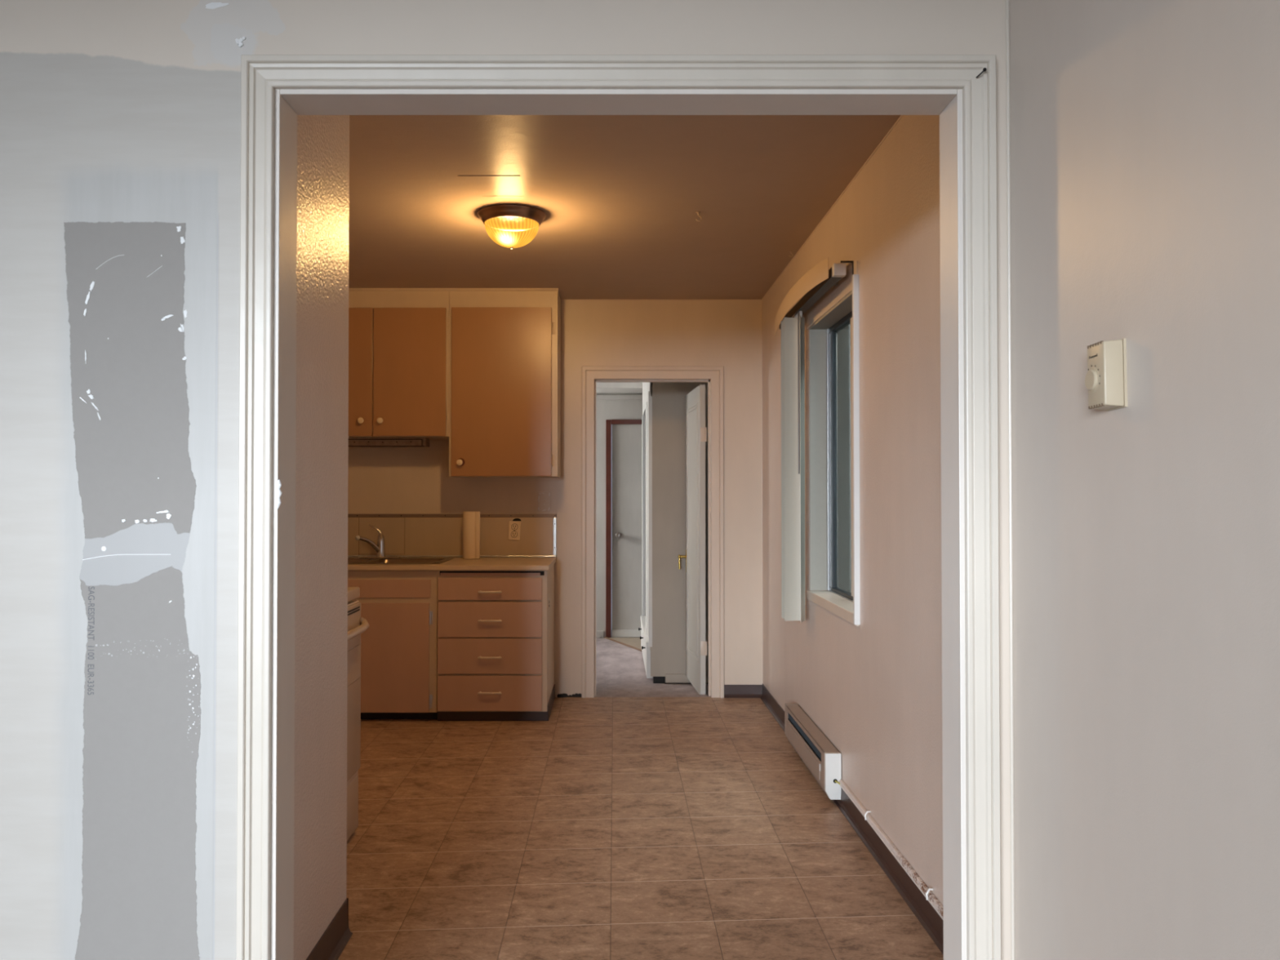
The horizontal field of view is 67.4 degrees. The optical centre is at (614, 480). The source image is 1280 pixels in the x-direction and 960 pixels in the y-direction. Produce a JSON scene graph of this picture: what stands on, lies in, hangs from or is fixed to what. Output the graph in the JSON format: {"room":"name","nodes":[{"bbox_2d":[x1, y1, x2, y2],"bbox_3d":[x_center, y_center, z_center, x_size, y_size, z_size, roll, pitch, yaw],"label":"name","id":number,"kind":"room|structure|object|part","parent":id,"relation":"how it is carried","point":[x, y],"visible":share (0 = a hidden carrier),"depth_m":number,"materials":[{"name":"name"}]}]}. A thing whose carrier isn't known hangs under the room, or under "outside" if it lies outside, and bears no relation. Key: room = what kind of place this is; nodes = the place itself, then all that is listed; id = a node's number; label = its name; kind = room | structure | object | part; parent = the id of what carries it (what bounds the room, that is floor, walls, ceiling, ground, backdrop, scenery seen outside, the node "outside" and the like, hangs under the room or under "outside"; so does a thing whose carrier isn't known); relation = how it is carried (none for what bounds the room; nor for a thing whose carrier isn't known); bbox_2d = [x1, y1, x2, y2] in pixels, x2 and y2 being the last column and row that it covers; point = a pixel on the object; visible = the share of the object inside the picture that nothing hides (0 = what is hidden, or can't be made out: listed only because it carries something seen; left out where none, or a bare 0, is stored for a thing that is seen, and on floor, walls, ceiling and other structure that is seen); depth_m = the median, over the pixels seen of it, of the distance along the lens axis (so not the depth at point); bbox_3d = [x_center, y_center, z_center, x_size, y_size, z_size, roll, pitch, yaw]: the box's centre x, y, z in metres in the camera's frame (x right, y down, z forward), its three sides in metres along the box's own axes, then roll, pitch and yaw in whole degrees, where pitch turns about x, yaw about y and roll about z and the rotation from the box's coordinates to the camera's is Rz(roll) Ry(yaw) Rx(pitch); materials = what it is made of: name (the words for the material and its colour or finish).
{"room":"empty living room","nodes":[
{"label":"empty living room","id":0,"kind":"room"},
{"bbox_2d":[293,115,349,959],"bbox_3d":[-1.412,0.061,2.384,1.276,2.485,0.810,0,-1,0],"label":"wall partition","id":1,"kind":"structure","parent":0,"point":[322,246],"depth_m":2.54,"materials":[{"name":"paint"}]},
{"bbox_2d":[306,897,352,959],"bbox_3d":[-1.077,1.253,2.378,0.646,0.100,0.830,0,-1,0],"label":"baseboard","id":2,"kind":"structure","parent":1,"relation":"attached to","point":[335,937],"depth_m":2.64,"materials":[{"name":"brown plastic"}]},
{"bbox_2d":[0,0,1011,959],"bbox_3d":[-1.270,0.054,1.925,4.660,2.485,0.109,0,-1,0],"label":"wall","id":3,"kind":"structure","parent":0,"point":[120,120],"depth_m":1.88,"materials":[{"name":"grey paint"}]},
{"bbox_2d":[87,586,94,694],"bbox_3d":[-1.020,0.313,1.871,0.012,0.210,0.001,0,-1,0],"label":"print","id":4,"kind":"object","parent":3,"relation":"attached to","point":[91,590],"depth_m":1.87,"materials":[{"name":"grey paper"}]},
{"bbox_2d":[275,480,282,510],"bbox_3d":[-0.650,0.029,1.861,0.013,0.059,0.013,0,-1,0],"label":"lump","id":5,"kind":"object","parent":3,"relation":"attached to","point":[278,492],"visible":1,"depth_m":1.86,"materials":[{"name":"white paint"}]},
{"bbox_2d":[235,54,1000,959],"bbox_3d":[0.008,0.235,1.860,1.466,2.122,0.024,0,-1,0],"label":"trim","id":6,"kind":"structure","parent":3,"relation":"attached to","point":[260,74],"depth_m":1.86,"materials":[{"name":"paint"}]},
{"bbox_2d":[271,88,966,959],"bbox_3d":[0.008,0.261,1.923,1.366,2.072,0.106,0,-1,0],"label":"trim","id":7,"kind":"structure","parent":3,"relation":"attached to","point":[947,104],"depth_m":1.91,"materials":[{"name":"paint"}]},
{"bbox_2d":[975,67,986,78],"bbox_3d":[0.710,-0.789,1.861,0.006,0.014,0.022,1,-1,-43],"label":"nail","id":8,"kind":"object","parent":3,"relation":"attached to","point":[984,69],"visible":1,"depth_m":1.86,"materials":[{"name":"black metal"}]},
{"bbox_2d":[1005,0,1014,959],"bbox_3d":[0.772,0.054,1.871,0.007,2.485,0.007,0,-1,0],"label":"trim","id":9,"kind":"structure","parent":3,"relation":"attached to","point":[1007,20],"depth_m":1.87,"materials":[{"name":"paint"}]},
{"bbox_2d":[347,299,762,697],"bbox_3d":[-0.495,0.162,6.058,3.110,2.585,0.120,0,-1,0],"label":"wall","id":10,"kind":"structure","parent":0,"point":[726,334],"depth_m":6.00,"materials":[{"name":"paint"}]},
{"bbox_2d":[348,288,449,447],"bbox_3d":[-1.500,-0.668,5.821,1.050,0.930,0.367,0,-1,0],"label":"upper cabinet","id":11,"kind":"object","parent":10,"relation":"attached to","point":[398,338],"depth_m":5.67,"materials":[{"name":"beige paint"}]},
{"bbox_3d":[-1.727,-0.639,5.680,0.595,0.759,0.019,0,-1,0],"label":"door","id":12,"kind":"part","parent":11,"relation":"part of","materials":[{"name":"pink paint"}]},
{"bbox_3d":[-1.491,-0.349,5.649,0.036,0.036,0.032,0,-1,0],"label":"knob","id":13,"kind":"part","parent":11,"relation":"part of","materials":[{"name":"beige ceramic"}]},
{"bbox_3d":[-1.377,-0.349,5.649,0.036,0.036,0.032,0,-1,0],"label":"knob","id":14,"kind":"part","parent":11,"relation":"part of","materials":[{"name":"beige ceramic"}]},
{"bbox_3d":[-1.438,-0.228,5.843,0.604,0.051,0.122,0,-1,0],"label":"light bracket","id":15,"kind":"part","parent":11,"relation":"part of","materials":[{"name":"metal"}]},
{"bbox_3d":[-1.463,-1.128,5.686,0.971,0.013,0.020,0,-1,0],"label":"crown moulding","id":16,"kind":"part","parent":11,"relation":"part of","materials":[{"name":"beige paint"}]},
{"bbox_3d":[-1.211,-0.639,5.680,0.428,0.759,0.019,0,-1,0],"label":"door","id":17,"kind":"part","parent":11,"relation":"part of","materials":[{"name":"pink paint"}]},
{"bbox_2d":[347,514,556,555],"bbox_3d":[-1.153,0.342,5.987,1.587,0.260,0.015,0,-1,0],"label":"splashboard","id":18,"kind":"object","parent":10,"relation":"attached to","point":[403,534],"visible":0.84,"depth_m":5.99,"materials":[{"name":"beige tile"}]},
{"bbox_3d":[-1.153,0.223,5.990,1.587,0.022,0.012,0,-1,0],"label":"trim","id":19,"kind":"part","parent":18,"relation":"part of","materials":[{"name":"brown wood"}]},
{"bbox_2d":[508,520,520,540],"bbox_3d":[-0.623,0.316,5.980,0.078,0.121,0.010,0,-1,0],"label":"wall outlet","id":20,"kind":"object","parent":18,"relation":"attached to","point":[514,527],"visible":1,"depth_m":5.98,"materials":[{"name":"beige plastic"}]},
{"bbox_2d":[511,530,517,537],"bbox_3d":[-0.624,0.338,5.977,0.041,0.041,0.004,0,-1,0],"label":"receptacle","id":21,"kind":"object","parent":20,"relation":"attached to","point":[513,533],"depth_m":5.98,"materials":[{"name":"beige plastic"}]},
{"bbox_2d":[511,523,517,529],"bbox_3d":[-0.621,0.292,5.978,0.041,0.041,0.004,0,-1,0],"label":"receptacle","id":22,"kind":"object","parent":20,"relation":"attached to","point":[513,526],"depth_m":5.98,"materials":[{"name":"beige plastic"}]},
{"bbox_3d":[-0.371,0.353,5.988,0.021,0.237,0.012,0,-1,0],"label":"trim","id":23,"kind":"part","parent":18,"relation":"part of","materials":[{"name":"metal"}]},
{"bbox_2d":[448,288,560,477],"bbox_3d":[-0.656,-0.576,5.820,0.647,1.115,0.367,0,-1,0],"label":"upper cabinet","id":24,"kind":"object","parent":10,"relation":"attached to","point":[504,344],"visible":1,"depth_m":5.67,"materials":[{"name":"beige paint"}]},
{"bbox_3d":[-0.909,-0.103,5.646,0.036,0.036,0.032,0,-1,0],"label":"knob","id":25,"kind":"part","parent":24,"relation":"part of","materials":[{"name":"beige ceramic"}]},
{"bbox_3d":[-0.655,-1.128,5.686,0.645,0.013,0.020,0,-1,0],"label":"crown moulding","id":26,"kind":"part","parent":24,"relation":"part of","materials":[{"name":"beige paint"}]},
{"bbox_2d":[556,693,581,697],"bbox_3d":[-0.278,1.344,5.981,0.162,0.036,0.004,0,-1,0],"label":"baseboard","id":27,"kind":"structure","parent":10,"relation":"attached to","point":[563,695],"depth_m":5.98,"materials":[{"name":"black rubber"}]},
{"bbox_2d":[581,366,724,697],"bbox_3d":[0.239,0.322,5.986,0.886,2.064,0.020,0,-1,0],"label":"trim","id":28,"kind":"structure","parent":10,"relation":"attached to","point":[589,374],"depth_m":5.98,"materials":[{"name":"beige paint"}]},
{"bbox_2d":[677,384,706,694],"bbox_3d":[0.516,0.388,6.455,0.105,1.985,0.710,0,-1,-3],"label":"door","id":29,"kind":"structure","parent":10,"relation":"in","point":[695,431],"depth_m":6.30,"materials":[{"name":"white paint"}]},
{"bbox_3d":[0.476,0.569,6.750,0.061,0.160,0.052,0,-1,-3],"label":"knob","id":30,"kind":"part","parent":29,"relation":"part of","materials":[{"name":"gold metal"}]},
{"bbox_3d":[0.542,0.340,6.462,0.043,1.680,0.520,0,-1,-3],"label":"panel moulding","id":31,"kind":"part","parent":29,"relation":"part of","materials":[{"name":"white paint"}]},
{"bbox_2d":[724,684,762,697],"bbox_3d":[0.802,1.315,5.972,0.238,0.078,0.020,0,-1,0],"label":"baseboard","id":32,"kind":"structure","parent":10,"relation":"attached to","point":[730,691],"depth_m":5.98,"materials":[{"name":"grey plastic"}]},
{"bbox_2d":[596,394,642,638],"bbox_3d":[-0.150,0.239,9.098,3.500,2.495,0.100,0,-1,0],"label":"wall","id":33,"kind":"structure","parent":0,"point":[606,409],"depth_m":9.05,"materials":[{"name":"grey paint"}]},
{"bbox_2d":[596,630,604,638],"bbox_3d":[-1.000,1.451,9.023,1.800,0.070,0.015,0,-1,0],"label":"baseboard","id":34,"kind":"structure","parent":33,"relation":"attached to","point":[600,633],"depth_m":9.02,"materials":[{"name":"grey paint"}]},
{"bbox_2d":[596,392,642,399],"bbox_3d":[-0.750,-0.787,9.047,2.300,0.067,0.030,0,-1,0],"label":"trim","id":35,"kind":"structure","parent":33,"relation":"attached to","point":[598,397],"depth_m":9.04,"materials":[{"name":"grey paint"}]},
{"bbox_2d":[604,636,641,651],"bbox_3d":[0.077,1.475,8.640,0.018,0.018,0.827,0,-1,-23],"label":"trim","id":36,"kind":"structure","parent":33,"relation":"attached to","point":[606,637],"depth_m":8.61,"materials":[{"name":"beige wood"}]},
{"bbox_2d":[605,419,642,637],"bbox_3d":[0.360,0.459,9.036,0.880,2.055,0.118,0,-1,0],"label":"door","id":37,"kind":"structure","parent":33,"relation":"in","point":[624,526],"depth_m":9.05,"materials":[{"name":"grey paint"}]},
{"bbox_3d":[0.035,0.518,9.015,0.060,0.060,0.078,0,-1,0],"label":"knob","id":38,"kind":"part","parent":37,"relation":"part of","materials":[{"name":"silver metal"}]},
{"bbox_2d":[596,382,642,392],"bbox_3d":[-0.150,-0.898,8.838,3.500,0.148,0.450,0,-1,0],"label":"ceiling","id":39,"kind":"structure","parent":0,"point":[602,387],"depth_m":8.61,"materials":[{"name":"paint"}]},
{"bbox_2d":[348,115,901,299],"bbox_3d":[-0.495,-1.208,4.067,3.110,0.100,4.140,0,-1,0],"label":"ceiling","id":40,"kind":"structure","parent":0,"point":[620,197],"depth_m":3.90,"materials":[{"name":"paint"}]},
{"bbox_2d":[457,175,524,196],"bbox_3d":[-0.480,-1.162,3.798,0.240,0.003,0.253,0,-1,0],"label":"trim","id":41,"kind":"structure","parent":40,"relation":"attached to","point":[457,175],"depth_m":3.67,"materials":[{"name":"paint"}]},
{"bbox_2d":[477,204,546,249],"bbox_3d":[-0.446,-1.078,4.176,0.296,0.157,0.296,0,-1,0],"label":"ceiling light","id":42,"kind":"object","parent":40,"relation":"attached to","point":[511,226],"visible":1,"depth_m":4.09,"materials":[{"name":"glass"}]},
{"bbox_3d":[-0.446,-1.065,4.175,0.237,0.104,0.237,0,-1,0],"label":"lamp shade","id":43,"kind":"part","parent":42,"relation":"part of","materials":[{"name":"yellow"}]},
{"bbox_2d":[695,211,702,222],"bbox_3d":[0.364,-1.136,4.147,0.025,0.042,0.020,1,-1,-34],"label":"ceiling hook","id":44,"kind":"object","parent":40,"relation":"attached to","point":[697,212],"visible":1,"depth_m":4.14,"materials":[{"name":"paint"}]},
{"bbox_2d":[596,638,653,683],"bbox_3d":[-0.150,1.516,7.557,3.500,0.100,3.145,0,-1,0],"label":"floor","id":45,"kind":"structure","parent":0,"point":[616,663],"depth_m":7.61,"materials":[{"name":"grey carpet"}]},
{"bbox_2d":[638,382,708,684],"bbox_3d":[0.603,0.253,7.732,0.795,2.430,1.770,0,-1,0],"label":"wall","id":46,"kind":"structure","parent":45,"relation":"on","point":[663,619],"depth_m":6.86,"materials":[{"name":"beige paint"}]},
{"bbox_3d":[0.256,1.339,8.180,0.045,0.226,0.485,0,-1,0],"label":"drawer","id":47,"kind":"part","parent":46,"relation":"part of","materials":[{"name":"white paint"}]},
{"bbox_3d":[0.256,1.332,7.685,0.045,0.226,0.485,0,-1,0],"label":"drawer","id":48,"kind":"part","parent":46,"relation":"part of","materials":[{"name":"white paint"}]},
{"bbox_3d":[0.256,1.325,7.190,0.045,0.226,0.485,0,-1,0],"label":"drawer","id":49,"kind":"part","parent":46,"relation":"part of","materials":[{"name":"white paint"}]},
{"bbox_2d":[608,637,641,648],"bbox_3d":[0.407,1.479,8.640,0.985,0.008,0.760,0,-1,0],"label":"floor","id":50,"kind":"structure","parent":0,"point":[633,642],"depth_m":8.79,"materials":[{"name":"beige tile"}]},
{"bbox_2d":[337,683,943,959],"bbox_3d":[-0.495,1.381,4.394,3.110,0.100,4.975,0,-1,0],"label":"floor","id":51,"kind":"structure","parent":0,"point":[602,828],"depth_m":3.46,"materials":[{"name":"brown tile"}]},
{"bbox_2d":[346,586,368,840],"bbox_3d":[-1.276,0.770,3.235,0.728,1.090,0.766,0,-1,0],"label":"stove","id":52,"kind":"object","parent":51,"relation":"on","point":[357,624],"visible":0.04,"depth_m":3.51,"materials":[{"name":"white metal"}]},
{"bbox_3d":[-0.974,1.197,3.229,0.027,0.200,0.752,0,-1,0],"label":"storage drawer","id":53,"kind":"part","parent":52,"relation":"part of","materials":[{"name":"white metal"}]},
{"bbox_3d":[-0.970,0.765,3.236,0.034,0.624,0.754,0,-1,0],"label":"oven door","id":54,"kind":"part","parent":52,"relation":"part of","materials":[{"name":"white metal"}]},
{"bbox_2d":[347,586,359,602],"bbox_3d":[-1.300,0.418,3.240,0.681,0.042,0.766,0,-1,0],"label":"cooktop","id":55,"kind":"object","parent":52,"relation":"in","point":[353,593],"depth_m":3.55,"materials":[{"name":"white metal"}]},
{"bbox_3d":[-0.937,0.533,3.237,0.049,0.047,0.761,0,-1,0],"label":"oven handle","id":56,"kind":"part","parent":52,"relation":"part of","materials":[{"name":"white metal"}]},
{"bbox_2d":[347,570,437,719],"bbox_3d":[-1.468,0.929,5.656,0.961,0.839,0.653,0,-1,0],"label":"base cabinet","id":57,"kind":"object","parent":51,"relation":"on","point":[399,644],"visible":0.39,"depth_m":5.33,"materials":[{"name":"beige paint"}]},
{"bbox_3d":[-1.476,0.605,5.349,0.906,0.100,0.009,0,-1,0],"label":"false drawer","id":58,"kind":"part","parent":57,"relation":"part of","materials":[{"name":"paint"}]},
{"bbox_3d":[-1.230,0.988,5.338,0.402,0.608,0.018,0,-1,0],"label":"door","id":59,"kind":"part","parent":57,"relation":"part of","materials":[{"name":"paint"}]},
{"bbox_2d":[347,555,556,570],"bbox_3d":[-1.154,0.485,5.653,1.586,0.040,0.669,0,-1,0],"label":"countertop","id":60,"kind":"structure","parent":57,"relation":"on","point":[486,562],"depth_m":5.38,"materials":[{"name":"beige laminate"}]},
{"bbox_2d":[355,524,400,558],"bbox_3d":[-1.427,0.371,5.797,0.248,0.208,0.151,0,-1,0],"label":"faucet","id":61,"kind":"object","parent":60,"relation":"on","point":[380,548],"visible":1,"depth_m":5.82,"materials":[{"name":"silver metal"}]},
{"bbox_3d":[-1.476,0.393,5.789,0.165,0.113,0.030,1,-1,-44],"label":"spout","id":62,"kind":"part","parent":61,"relation":"part of","materials":[{"name":"silver metal"}]},
{"bbox_3d":[-1.453,0.302,5.841,0.084,0.068,0.021,0,-1,-6],"label":"lever","id":63,"kind":"part","parent":61,"relation":"part of","materials":[{"name":"silver metal"}]},
{"bbox_3d":[-1.426,0.472,5.842,0.245,0.008,0.056,0,-1,0],"label":"deck plate","id":64,"kind":"part","parent":61,"relation":"part of","materials":[{"name":"silver metal"}]},
{"bbox_2d":[347,557,453,564],"bbox_3d":[-1.433,0.555,5.648,0.899,0.164,0.484,0,-1,0],"label":"sink","id":65,"kind":"object","parent":60,"relation":"in","point":[350,560],"visible":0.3,"depth_m":5.80,"materials":[{"name":"silver metal"}]},
{"bbox_3d":[-1.648,0.555,5.623,0.394,0.163,0.363,0,-1,0],"label":"bowl","id":66,"kind":"part","parent":65,"relation":"part of","materials":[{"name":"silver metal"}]},
{"bbox_3d":[-1.219,0.555,5.623,0.392,0.163,0.363,0,-1,0],"label":"bowl","id":67,"kind":"part","parent":65,"relation":"part of","materials":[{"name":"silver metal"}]},
{"bbox_2d":[462,511,479,559],"bbox_3d":[-0.870,0.336,5.846,0.104,0.286,0.104,0,-1,0],"label":"paper towel roll","id":68,"kind":"object","parent":60,"relation":"on","point":[471,520],"visible":1,"depth_m":5.80,"materials":[{"name":"paper"}]},
{"bbox_2d":[436,564,555,720],"bbox_3d":[-0.678,0.928,5.640,0.619,0.842,0.685,0,-1,0],"label":"base cabinet","id":69,"kind":"object","parent":51,"relation":"on","point":[495,628],"visible":0.99,"depth_m":5.33,"materials":[{"name":"beige paint"}]},
{"bbox_3d":[-0.689,1.178,5.309,0.133,0.012,0.031,0,-1,0],"label":"pull handle","id":70,"kind":"part","parent":69,"relation":"part of","materials":[{"name":"silver metal"}]},
{"bbox_3d":[-0.689,0.982,5.312,0.133,0.012,0.031,0,-1,0],"label":"pull handle","id":71,"kind":"part","parent":69,"relation":"part of","materials":[{"name":"silver metal"}]},
{"bbox_3d":[-0.691,1.185,5.334,0.578,0.196,0.020,0,-1,0],"label":"drawer","id":72,"kind":"part","parent":69,"relation":"part of","materials":[{"name":"paint"}]},
{"bbox_3d":[-0.691,0.979,5.337,0.578,0.196,0.020,0,-1,0],"label":"drawer","id":73,"kind":"part","parent":69,"relation":"part of","materials":[{"name":"paint"}]},
{"bbox_3d":[-0.691,0.776,5.340,0.578,0.196,0.020,0,-1,0],"label":"drawer","id":74,"kind":"part","parent":69,"relation":"part of","materials":[{"name":"paint"}]},
{"bbox_3d":[-0.689,0.779,5.315,0.133,0.012,0.031,0,-1,0],"label":"pull handle","id":75,"kind":"part","parent":69,"relation":"part of","materials":[{"name":"silver metal"}]},
{"bbox_3d":[-0.691,0.606,5.342,0.578,0.123,0.020,0,-1,0],"label":"drawer","id":76,"kind":"part","parent":69,"relation":"part of","materials":[{"name":"paint"}]},
{"bbox_3d":[-0.689,0.620,5.317,0.133,0.012,0.031,0,-1,0],"label":"pull handle","id":77,"kind":"part","parent":69,"relation":"part of","materials":[{"name":"silver metal"}]},
{"bbox_2d":[788,719,821,761],"bbox_3d":[0.890,1.208,4.364,0.053,0.046,0.870,0,-1,0],"label":"vent","id":78,"kind":"object","parent":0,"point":[796,735],"depth_m":4.38,"materials":[{"name":"white metal"}]},
{"bbox_2d":[837,323,851,592],"bbox_3d":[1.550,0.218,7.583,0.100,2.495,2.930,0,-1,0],"label":"window","id":79,"kind":"structure","parent":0,"point":[844,519],"depth_m":6.26,"materials":[{"name":"clear glass"}]},
{"bbox_2d":[762,115,942,905],"bbox_3d":[0.993,0.084,4.049,0.135,2.485,4.140,0,-1,0],"label":"wall","id":80,"kind":"structure","parent":0,"point":[873,687],"depth_m":3.28,"materials":[{"name":"paint"}]},
{"bbox_2d":[784,703,840,799],"bbox_3d":[0.888,1.211,4.350,0.068,0.186,0.957,0,-1,0],"label":"baseboard heater","id":81,"kind":"object","parent":80,"relation":"attached to","point":[822,758],"visible":1,"depth_m":4.17,"materials":[{"name":"beige metal"}]},
{"bbox_3d":[0.857,1.225,4.388,0.004,0.067,0.760,0,-1,0],"label":"panel","id":82,"kind":"part","parent":81,"relation":"part of","materials":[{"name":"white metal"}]},
{"bbox_2d":[805,261,860,626],"bbox_3d":[0.955,-0.134,4.121,0.191,1.387,0.993,0,-1,0],"label":"window","id":83,"kind":"structure","parent":80,"relation":"in","point":[824,592],"depth_m":4.48,"materials":[{"name":"beige paint"}]},
{"bbox_2d":[774,257,845,622],"bbox_3d":[0.861,-0.103,4.389,0.131,1.519,1.365,0,-1,0],"label":"vertical blind","id":84,"kind":"object","parent":83,"relation":"attached to","point":[814,284],"visible":1,"depth_m":4.49,"materials":[{"name":"plastic"}]},
{"bbox_3d":[0.963,0.537,4.099,0.099,0.044,0.942,0,-1,0],"label":"sill","id":85,"kind":"part","parent":83,"relation":"part of","materials":[{"name":"beige paint"}]},
{"bbox_3d":[1.031,-0.101,4.089,0.038,1.240,0.895,0,-1,0],"label":"sash","id":86,"kind":"part","parent":83,"relation":"part of","materials":[{"name":"metal"}]},
{"bbox_3d":[0.915,-0.117,3.634,0.022,1.325,0.020,0,-1,0],"label":"trim","id":87,"kind":"part","parent":83,"relation":"part of","materials":[{"name":"white paint"}]},
{"bbox_2d":[760,683,943,955],"bbox_3d":[0.915,1.283,3.973,0.020,0.086,4.020,0,-1,0],"label":"baseboard","id":88,"kind":"structure","parent":80,"relation":"attached to","point":[931,922],"depth_m":3.21,"materials":[{"name":"brown plastic"}]},
{"bbox_2d":[839,779,942,919],"bbox_3d":[0.913,1.205,2.931,0.024,0.038,1.915,0,-1,0],"label":"pipe","id":89,"kind":"object","parent":80,"relation":"attached to","point":[930,896],"visible":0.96,"depth_m":3.10,"materials":[{"name":"white plastic"}]},
{"bbox_2d":[1008,0,1279,959],"bbox_3d":[0.835,0.022,-0.363,0.120,2.485,4.475,0,-1,0],"label":"wall","id":90,"kind":"structure","parent":0,"point":[1144,135],"depth_m":1.39,"materials":[{"name":"beige paint"}]},
{"bbox_2d":[1084,338,1127,411],"bbox_3d":[0.756,-0.161,1.480,0.038,0.104,0.057,0,-2,0],"label":"thermostat","id":91,"kind":"object","parent":90,"relation":"attached to","point":[1105,379],"visible":1,"depth_m":1.46,"materials":[{"name":"beige plastic"}]},
{"bbox_3d":[0.773,-0.161,1.480,0.004,0.104,0.057,0,-2,0],"label":"plate","id":92,"kind":"part","parent":91,"relation":"part of","materials":[{"name":"beige plastic"}]}
]}

